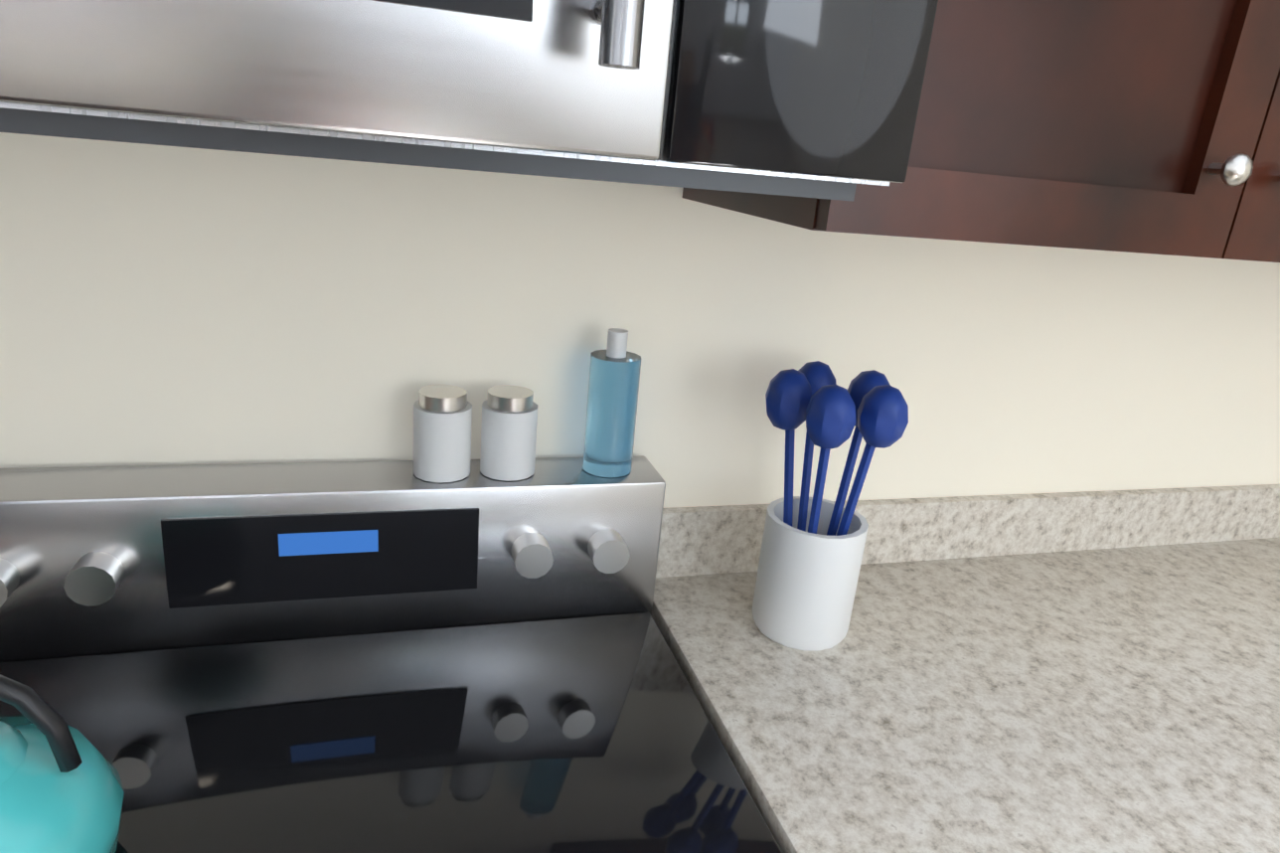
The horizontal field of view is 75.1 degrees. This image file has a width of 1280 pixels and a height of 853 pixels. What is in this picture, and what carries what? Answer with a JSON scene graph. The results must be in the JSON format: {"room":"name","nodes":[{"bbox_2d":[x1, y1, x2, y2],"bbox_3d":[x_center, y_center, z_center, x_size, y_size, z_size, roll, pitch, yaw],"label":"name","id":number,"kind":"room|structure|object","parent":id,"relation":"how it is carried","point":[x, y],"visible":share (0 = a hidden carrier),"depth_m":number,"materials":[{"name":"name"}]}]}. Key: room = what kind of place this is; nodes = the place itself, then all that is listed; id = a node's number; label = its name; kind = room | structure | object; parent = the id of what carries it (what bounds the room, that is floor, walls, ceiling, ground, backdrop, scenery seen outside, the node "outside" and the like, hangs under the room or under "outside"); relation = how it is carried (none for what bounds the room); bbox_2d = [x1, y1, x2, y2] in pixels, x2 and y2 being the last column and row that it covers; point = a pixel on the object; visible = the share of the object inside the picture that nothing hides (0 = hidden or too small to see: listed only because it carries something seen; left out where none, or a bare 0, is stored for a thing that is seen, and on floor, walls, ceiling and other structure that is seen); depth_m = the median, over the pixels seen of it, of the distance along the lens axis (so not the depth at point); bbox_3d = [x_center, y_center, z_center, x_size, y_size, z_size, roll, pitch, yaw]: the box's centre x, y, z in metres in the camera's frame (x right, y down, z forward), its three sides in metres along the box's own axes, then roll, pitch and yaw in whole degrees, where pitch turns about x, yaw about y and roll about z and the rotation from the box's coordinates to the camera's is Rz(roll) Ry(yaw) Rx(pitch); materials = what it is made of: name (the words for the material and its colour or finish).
{"room":"kitchen","nodes":[
{"label":"kitchen","id":0,"kind":"room"},
{"bbox_2d":[0,132,1279,507],"bbox_3d":[-2.032,-0.121,0.457,8.740,2.500,0.120,0,19,-17],"label":"wall","id":1,"kind":"structure","parent":0,"point":[163,305],"depth_m":0.99,"materials":[{"name":"beige paint"}]},
{"bbox_2d":[0,0,938,201],"bbox_3d":[-0.228,-0.402,0.555,0.758,0.412,0.510,0,19,-17],"label":"microwave","id":2,"kind":"object","parent":1,"relation":"attached to","point":[814,98],"visible":1,"depth_m":0.46,"materials":[{"name":"silver metal"}]},
{"bbox_2d":[682,0,1279,262],"bbox_3d":[0.551,-0.709,0.785,0.973,1.046,0.348,0,19,-17],"label":"upper cabinet","id":3,"kind":"object","parent":1,"relation":"attached to","point":[1147,126],"visible":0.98,"depth_m":0.69,"materials":[{"name":"brown wood"}]},
{"bbox_3d":[0.723,2.072,-1.175,4.470,0.120,6.050,0,19,-17],"label":"floor","id":4,"kind":"structure","parent":0,"visible":0},
{"bbox_2d":[0,455,782,852],"bbox_3d":[-0.302,0.671,0.808,0.756,1.090,0.717,0,19,-17],"label":"range","id":5,"kind":"object","parent":4,"relation":"on","point":[364,656],"visible":1,"depth_m":0.85,"materials":[{"name":"silver metal"}]},
{"bbox_2d":[0,673,124,852],"bbox_3d":[-0.463,0.252,0.538,0.200,0.192,0.258,0,19,-17],"label":"kettle","id":6,"kind":"object","parent":5,"relation":"on","point":[61,788],"visible":1,"depth_m":0.57,"materials":[{"name":"teal metal"}]},
{"bbox_2d":[413,384,537,481],"bbox_3d":[-0.187,0.006,0.949,0.139,0.096,0.062,0,19,-17],"label":"jars","id":7,"kind":"object","parent":5,"relation":"on","point":[442,418],"visible":1,"depth_m":0.93,"materials":[{"name":"white ceramic"}]},
{"bbox_2d":[582,327,640,477],"bbox_3d":[-0.033,-0.030,0.984,0.060,0.170,0.058,0,19,-17],"label":"bottle","id":8,"kind":"object","parent":5,"relation":"on","point":[613,386],"visible":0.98,"depth_m":0.96,"materials":[{"name":"blue glass"}]},
{"bbox_2d":[651,483,1279,852],"bbox_3d":[0.452,0.688,1.099,3.288,1.010,0.641,0,19,-17],"label":"countertop","id":9,"kind":"structure","parent":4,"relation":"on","point":[1082,672],"depth_m":0.97,"materials":[{"name":"beige stone"}]},
{"bbox_2d":[752,360,908,650],"bbox_3d":[0.211,0.093,0.994,0.161,0.326,0.156,0,19,-17],"label":"utensil crock","id":10,"kind":"object","parent":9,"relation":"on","point":[810,562],"visible":1,"depth_m":0.96,"materials":[{"name":"white ceramic"}]}
]}

